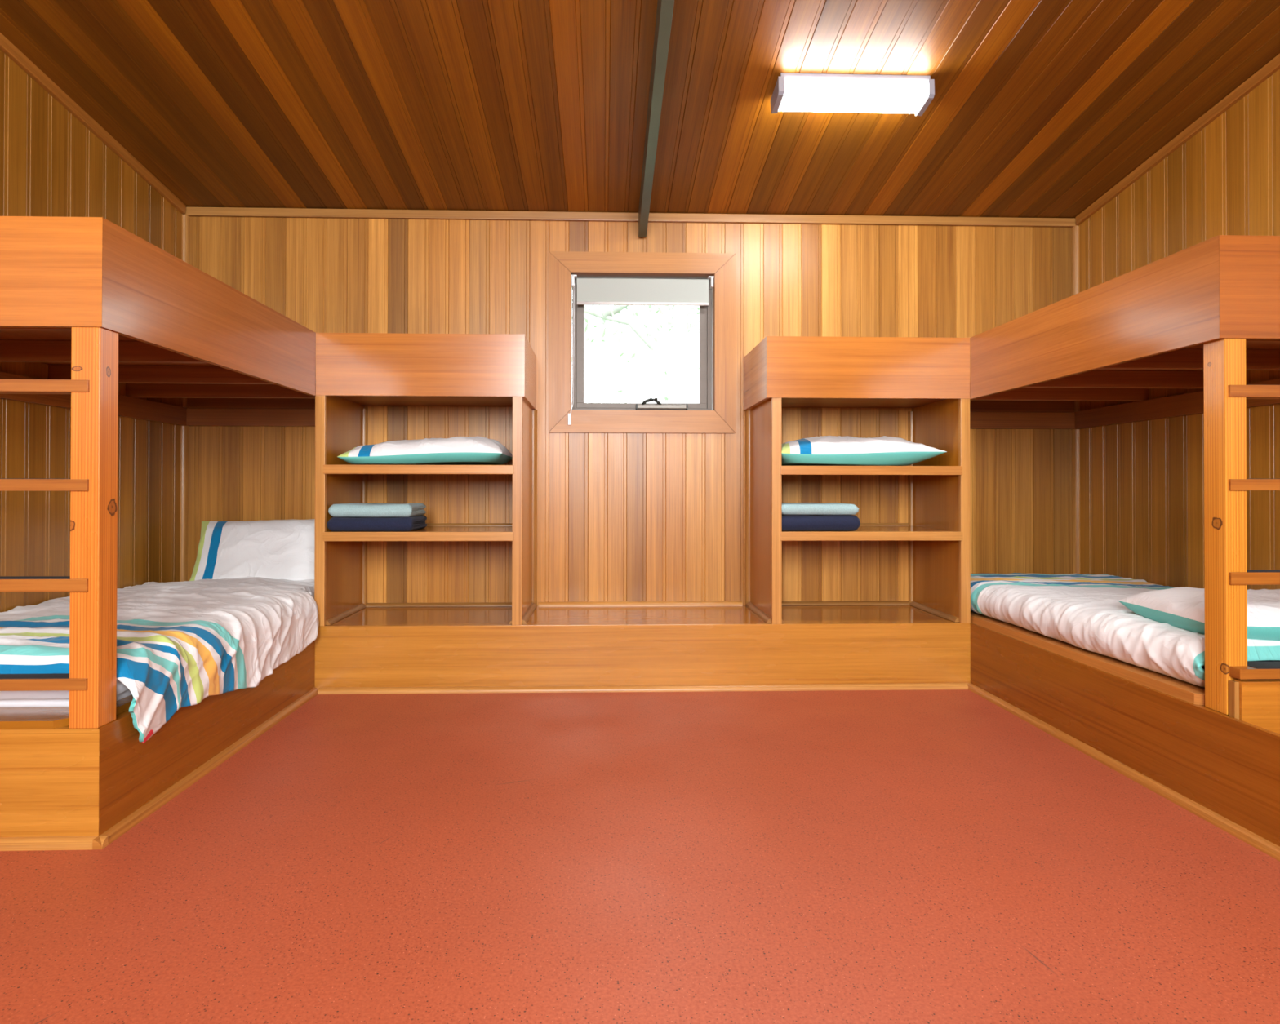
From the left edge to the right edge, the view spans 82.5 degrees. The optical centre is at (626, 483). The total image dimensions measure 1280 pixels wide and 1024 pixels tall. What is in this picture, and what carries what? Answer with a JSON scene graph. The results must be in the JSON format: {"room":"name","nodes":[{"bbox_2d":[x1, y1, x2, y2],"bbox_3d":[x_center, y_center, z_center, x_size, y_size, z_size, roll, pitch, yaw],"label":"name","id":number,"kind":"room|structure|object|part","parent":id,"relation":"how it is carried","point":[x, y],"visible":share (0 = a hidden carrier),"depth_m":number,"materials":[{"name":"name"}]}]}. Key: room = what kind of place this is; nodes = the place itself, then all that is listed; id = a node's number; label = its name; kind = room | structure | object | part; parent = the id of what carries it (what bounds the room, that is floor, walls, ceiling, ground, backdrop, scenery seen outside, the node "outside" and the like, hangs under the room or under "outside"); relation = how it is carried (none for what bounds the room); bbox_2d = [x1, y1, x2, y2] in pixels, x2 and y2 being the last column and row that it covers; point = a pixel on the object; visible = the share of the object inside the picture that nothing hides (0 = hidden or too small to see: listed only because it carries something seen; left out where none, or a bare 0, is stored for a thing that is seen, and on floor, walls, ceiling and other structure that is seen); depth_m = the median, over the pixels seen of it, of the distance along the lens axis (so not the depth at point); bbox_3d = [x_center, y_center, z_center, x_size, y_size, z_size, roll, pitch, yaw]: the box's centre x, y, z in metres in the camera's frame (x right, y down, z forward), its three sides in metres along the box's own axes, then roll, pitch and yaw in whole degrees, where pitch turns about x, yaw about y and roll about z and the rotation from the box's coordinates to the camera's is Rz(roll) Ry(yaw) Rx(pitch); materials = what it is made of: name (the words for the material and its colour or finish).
{"room":"dormitory","nodes":[
{"label":"dormitory","id":0,"kind":"room"},
{"bbox_2d":[0,49,182,612],"bbox_3d":[-2.473,-0.741,1.143,0.100,3.492,6.226,0,0,-2],"label":"wall","id":1,"kind":"structure","parent":0,"point":[51,165],"depth_m":3.22,"materials":[{"name":"brown wood"}]},
{"bbox_2d":[0,32,186,213],"bbox_3d":[-2.410,-2.010,1.137,0.022,0.924,6.006,0,0,-2],"label":"trim","id":2,"kind":"structure","parent":1,"relation":"attached to","point":[6,46],"depth_m":3.33,"materials":[{"name":"brown wood"}]},
{"bbox_2d":[187,216,1072,663],"bbox_3d":[0.070,-0.319,4.293,5.379,2.698,0.120,0,0,-2],"label":"wall","id":3,"kind":"structure","parent":0,"point":[621,517],"depth_m":4.23,"materials":[{"name":"brown wood"}]},
{"bbox_2d":[180,214,190,582],"bbox_3d":[-2.501,-0.411,4.140,0.028,2.223,0.028,0,0,-2],"label":"trim","id":4,"kind":"structure","parent":3,"relation":"attached to","point":[185,219],"depth_m":4.13,"materials":[{"name":"brown wood"}]},
{"bbox_2d":[182,207,1078,227],"bbox_3d":[0.074,-1.543,4.230,5.179,0.048,0.022,0,0,-2],"label":"trim","id":5,"kind":"structure","parent":3,"relation":"attached to","point":[189,211],"depth_m":4.22,"materials":[{"name":"brown wood"}]},
{"bbox_2d":[548,251,735,433],"bbox_3d":[0.092,-0.815,4.286,1.081,1.044,0.137,0,0,-2],"label":"window frame","id":6,"kind":"structure","parent":3,"relation":"in","point":[715,412],"depth_m":4.23,"materials":[{"name":"brown wood"}]},
{"bbox_3d":[-0.383,-0.817,4.213,0.126,1.042,0.020,0,0,-2],"label":"casing","id":7,"kind":"part","parent":6,"relation":"part of","materials":[{"name":"brown wood"}]},
{"bbox_2d":[568,275,714,425],"bbox_3d":[0.095,-0.774,4.253,0.860,0.874,0.096,0,0,-2],"label":"roller blind","id":8,"kind":"object","parent":6,"relation":"attached to","point":[590,291],"visible":0.94,"depth_m":4.26,"materials":[{"name":"fabric"}]},
{"bbox_3d":[-0.309,-0.769,4.215,0.015,0.785,0.045,0,0,26],"label":"pull chain","id":9,"kind":"part","parent":8,"relation":"part of","materials":[{"name":"white plastic"}]},
{"bbox_3d":[0.098,-1.051,4.261,0.770,0.019,0.019,0,0,-2],"label":"rail","id":10,"kind":"part","parent":8,"relation":"part of","materials":[{"name":"white plastic"}]},
{"bbox_3d":[0.094,-0.818,4.329,0.772,0.744,0.024,0,0,-2],"label":"sash","id":11,"kind":"part","parent":6,"relation":"part of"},
{"bbox_3d":[0.094,-0.820,4.327,0.824,0.788,0.044,0,0,-2],"label":"frame","id":12,"kind":"part","parent":6,"relation":"part of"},
{"bbox_3d":[0.095,-1.278,4.231,1.081,0.119,0.020,0,0,-2],"label":"casing","id":13,"kind":"part","parent":6,"relation":"part of","materials":[{"name":"brown wood"}]},
{"bbox_3d":[0.094,-0.359,4.224,1.079,0.131,0.020,0,0,-2],"label":"casing","id":14,"kind":"part","parent":6,"relation":"part of","materials":[{"name":"brown wood"}]},
{"bbox_3d":[0.149,-0.482,4.277,0.117,0.042,0.035,0,0,-2],"label":"crank handle","id":15,"kind":"part","parent":6,"relation":"part of","materials":[{"name":"black plastic"}]},
{"bbox_3d":[0.574,-0.815,4.242,0.121,1.042,0.020,0,0,-2],"label":"casing","id":16,"kind":"part","parent":6,"relation":"part of","materials":[{"name":"brown wood"}]},
{"bbox_2d":[1071,226,1079,573],"bbox_3d":[2.647,-0.404,4.298,0.028,2.223,0.028,0,0,-2],"label":"trim","id":17,"kind":"structure","parent":3,"relation":"attached to","point":[1075,230],"depth_m":4.29,"materials":[{"name":"brown wood"}]},
{"bbox_2d":[0,663,1279,1023],"bbox_3d":[0.163,1.034,1.212,5.379,0.050,6.226,0,0,-2],"label":"floor","id":18,"kind":"structure","parent":0,"point":[917,856],"depth_m":1.87,"materials":[{"name":"carpet"}]},
{"bbox_2d":[0,216,318,851],"bbox_3d":[-1.983,0.137,3.088,1.002,1.763,2.156,0,0,-2],"label":"bunk bed","id":19,"kind":"object","parent":18,"relation":"on","point":[90,300],"visible":0.81,"depth_m":2.11,"materials":[{"name":"brown wood"}]},
{"bbox_3d":[-1.964,0.849,2.041,0.975,0.325,0.020,0,0,-2],"label":"panel","id":20,"kind":"part","parent":19,"relation":"part of","materials":[{"name":"brown wood"}]},
{"bbox_3d":[-1.951,0.999,2.017,1.002,0.026,0.026,0,0,-2],"label":"skirting moulding","id":21,"kind":"part","parent":19,"relation":"part of","materials":[{"name":"brown wood"}]},
{"bbox_2d":[0,679,131,707],"bbox_3d":[-2.015,0.615,3.138,0.921,0.115,2.008,0,0,-2],"label":"mattress","id":22,"kind":"object","parent":19,"relation":"on","point":[22,699],"visible":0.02,"depth_m":2.17,"materials":[{"name":"white fabric"}]},
{"bbox_2d":[0,576,319,743],"bbox_3d":[-1.966,0.639,3.019,1.015,0.334,1.799,0,0,-2],"label":"duvet","id":23,"kind":"object","parent":22,"relation":"on","point":[180,645],"visible":0.87,"depth_m":2.68,"materials":[{"name":"fabric"}]},
{"bbox_2d":[189,519,315,581],"bbox_3d":[-1.969,0.390,4.012,0.805,0.391,0.265,0,0,-4],"label":"pillow","id":24,"kind":"object","parent":22,"relation":"on","point":[275,549],"visible":0.54,"depth_m":3.93,"materials":[{"name":"fabric"}]},
{"bbox_3d":[-1.524,0.123,2.092,0.080,1.129,0.080,0,0,-2],"label":"post","id":25,"kind":"part","parent":19,"relation":"part of","materials":[{"name":"brown wood"}]},
{"bbox_3d":[-1.487,1.004,2.795,0.026,0.026,1.552,0,0,-2],"label":"skirting moulding","id":26,"kind":"part","parent":19,"relation":"part of","materials":[{"name":"brown wood"}]},
{"bbox_3d":[-1.510,0.855,2.808,0.020,0.325,1.525,0,0,-2],"label":"panel","id":27,"kind":"part","parent":19,"relation":"part of","materials":[{"name":"brown wood"}]},
{"bbox_2d":[314,601,970,694],"bbox_3d":[0.095,0.853,3.910,3.256,0.348,0.630,0,0,-2],"label":"platform","id":28,"kind":"object","parent":18,"relation":"on","point":[563,646],"visible":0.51,"depth_m":3.63,"materials":[{"name":"brown wood"}]},
{"bbox_2d":[314,333,537,626],"bbox_3d":[-1.020,-0.018,3.893,1.032,1.439,0.605,0,0,-2],"label":"shelf unit","id":29,"kind":"object","parent":28,"relation":"on","point":[354,371],"visible":0.95,"depth_m":3.61,"materials":[{"name":"brown wood"}]},
{"bbox_3d":[-1.512,0.126,3.891,0.040,1.149,0.575,0,0,-2],"label":"panel","id":30,"kind":"part","parent":29,"relation":"part of","materials":[{"name":"brown wood"}]},
{"bbox_2d":[327,515,426,531],"bbox_3d":[-1.272,0.202,3.759,0.416,0.071,0.316,0,0,-2],"label":"towel","id":31,"kind":"object","parent":29,"relation":"on","point":[417,522],"visible":0.94,"depth_m":3.61,"materials":[{"name":"fabric"}]},
{"bbox_2d":[328,502,426,517],"bbox_3d":[-1.272,0.134,3.761,0.407,0.067,0.311,0,0,-2],"label":"towel","id":32,"kind":"object","parent":31,"relation":"on","point":[355,509],"visible":1,"depth_m":3.62,"materials":[{"name":"fabric"}]},
{"bbox_3d":[-1.030,0.249,3.905,0.920,0.019,0.575,0,0,-2],"label":"shelf","id":33,"kind":"part","parent":29,"relation":"part of","materials":[{"name":"brown wood"}]},
{"bbox_2d":[337,436,512,465],"bbox_3d":[-1.031,-0.173,3.873,0.815,0.152,0.500,0,0,-2],"label":"pillow","id":34,"kind":"object","parent":29,"relation":"on","point":[456,451],"visible":0.87,"depth_m":3.65,"materials":[{"name":"fabric"}]},
{"bbox_3d":[-0.548,0.127,3.921,0.040,1.149,0.575,0,0,-2],"label":"panel","id":35,"kind":"part","parent":29,"relation":"part of","materials":[{"name":"brown wood"}]},
{"bbox_3d":[0.085,0.694,4.214,1.177,0.024,0.024,0,0,-2],"label":"moulding","id":36,"kind":"part","parent":28,"relation":"part of","materials":[{"name":"brown wood"}]},
{"bbox_3d":[0.104,1.012,3.607,3.208,0.026,0.026,0,0,-2],"label":"skirting moulding","id":37,"kind":"part","parent":28,"relation":"part of","materials":[{"name":"brown wood"}]},
{"bbox_2d":[743,336,970,624],"bbox_3d":[1.208,-0.015,3.962,1.034,1.439,0.605,0,0,-2],"label":"shelf unit","id":38,"kind":"object","parent":28,"relation":"on","point":[928,376],"visible":0.98,"depth_m":3.68,"materials":[{"name":"brown wood"}]},
{"bbox_3d":[0.744,0.129,3.960,0.040,1.149,0.575,0,0,-2],"label":"panel","id":39,"kind":"part","parent":38,"relation":"part of","materials":[{"name":"brown wood"}]},
{"bbox_2d":[782,515,860,531],"bbox_3d":[0.975,0.199,3.827,0.404,0.082,0.317,0,0,-2],"label":"towel","id":40,"kind":"object","parent":38,"relation":"on","point":[789,522],"visible":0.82,"depth_m":3.68,"materials":[{"name":"blue fabric"}]},
{"bbox_2d":[781,502,858,515],"bbox_3d":[0.972,0.130,3.830,0.398,0.058,0.313,0,0,-2],"label":"towel","id":41,"kind":"object","parent":40,"relation":"on","point":[788,508],"visible":0.93,"depth_m":3.69,"materials":[{"name":"teal fabric"}]},
{"bbox_2d":[781,435,946,466],"bbox_3d":[1.195,-0.177,3.947,0.860,0.164,0.500,1,0,-2],"label":"pillow","id":42,"kind":"object","parent":38,"relation":"on","point":[824,451],"visible":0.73,"depth_m":3.72,"materials":[{"name":"fabric"}]},
{"bbox_3d":[1.222,0.252,3.974,0.913,0.019,0.575,0,0,-2],"label":"shelf","id":43,"kind":"part","parent":38,"relation":"part of","materials":[{"name":"brown wood"}]},
{"bbox_3d":[1.700,0.130,3.990,0.040,1.149,0.575,0,0,-2],"label":"panel","id":44,"kind":"part","parent":38,"relation":"part of","materials":[{"name":"brown wood"}]},
{"bbox_2d":[967,235,1279,861],"bbox_3d":[2.221,0.140,2.756,0.973,1.763,3.076,0,0,-2],"label":"bunk bed","id":45,"kind":"object","parent":18,"relation":"on","point":[1205,314],"visible":0.85,"depth_m":2.44,"materials":[{"name":"brown wood"}]},
{"bbox_3d":[1.756,1.006,2.434,0.026,0.026,2.472,0,0,-2],"label":"skirting moulding","id":46,"kind":"part","parent":45,"relation":"part of","materials":[{"name":"brown wood"}]},
{"bbox_3d":[1.779,0.856,2.436,0.020,0.325,2.471,0,0,-2],"label":"panel","id":47,"kind":"part","parent":45,"relation":"part of","materials":[{"name":"brown wood"}]},
{"bbox_3d":[1.829,0.128,2.230,0.066,1.129,0.080,0,0,-2],"label":"post","id":48,"kind":"part","parent":45,"relation":"part of","materials":[{"name":"brown wood"}]},
{"bbox_2d":[1201,661,1279,679],"bbox_3d":[2.254,0.603,3.297,0.852,0.126,1.951,0,0,-2],"label":"mattress","id":49,"kind":"object","parent":45,"relation":"on","point":[1202,667],"visible":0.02,"depth_m":2.34,"materials":[{"name":"fabric"}]},
{"bbox_2d":[970,573,1279,687],"bbox_3d":[2.220,0.576,3.290,0.927,0.185,1.986,0,0,-2],"label":"duvet","id":50,"kind":"object","parent":49,"relation":"on","point":[1085,611],"visible":0.63,"depth_m":2.94,"materials":[{"name":"fabric"}]},
{"bbox_2d":[1118,586,1279,640],"bbox_3d":[2.253,0.445,2.542,0.740,0.141,0.520,1,0,5],"label":"pillow","id":51,"kind":"object","parent":50,"relation":"on","point":[1181,607],"visible":0.66,"depth_m":2.50,"materials":[{"name":"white fabric"}]},
{"bbox_3d":[2.269,0.742,2.180,0.910,0.312,0.029,0,0,-2],"label":"panel","id":52,"kind":"part","parent":45,"relation":"part of","materials":[{"name":"brown wood"}]},
{"bbox_2d":[0,0,1279,218],"bbox_3d":[0.166,-2.099,1.243,5.379,1.022,6.337,0,0,-2],"label":"ceiling","id":53,"kind":"structure","parent":0,"point":[1038,108],"depth_m":3.22,"materials":[{"name":"brown wood"}]},
{"bbox_2d":[638,0,674,237],"bbox_3d":[0.177,-1.911,1.513,0.045,0.938,5.463,0,0,-2],"label":"ceiling beam","id":54,"kind":"structure","parent":53,"relation":"attached to","point":[664,7],"depth_m":3.09,"materials":[{"name":"metal"}]},
{"bbox_2d":[770,72,934,115],"bbox_3d":[0.976,-1.686,3.173,0.668,0.115,0.157,0,0,-2],"label":"ceiling light","id":55,"kind":"object","parent":53,"relation":"attached to","point":[793,92],"visible":1,"depth_m":3.11,"materials":[{"name":"white plastic"}]},
{"bbox_2d":[1078,69,1279,590],"bbox_3d":[2.803,-0.734,1.305,0.100,3.492,6.226,0,0,-2],"label":"wall","id":56,"kind":"structure","parent":0,"point":[1142,482],"depth_m":3.56,"materials":[{"name":"brown wood"}]},
{"bbox_2d":[1075,53,1279,225],"bbox_3d":[2.744,-2.002,1.295,0.022,0.924,6.006,0,0,-2],"label":"trim","id":57,"kind":"structure","parent":56,"relation":"attached to","point":[1273,66],"depth_m":3.48,"materials":[{"name":"brown wood"}]},
{"label":"outside","id":58,"kind":"structure","parent":0,"visible":0},
{"bbox_3d":[-0.437,1.132,14.199,24.000,0.050,19.574,0,0,-2],"label":"ground","id":59,"kind":"structure","parent":58,"visible":0},
{"bbox_2d":[571,305,699,403],"bbox_3d":[0.156,-1.435,8.814,3.764,5.019,1.245,0,0,-2],"label":"tree","id":60,"kind":"object","parent":59,"relation":"on","point":[608,315],"visible":0.04,"depth_m":8.70,"materials":[{"name":"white plant"}]}
]}

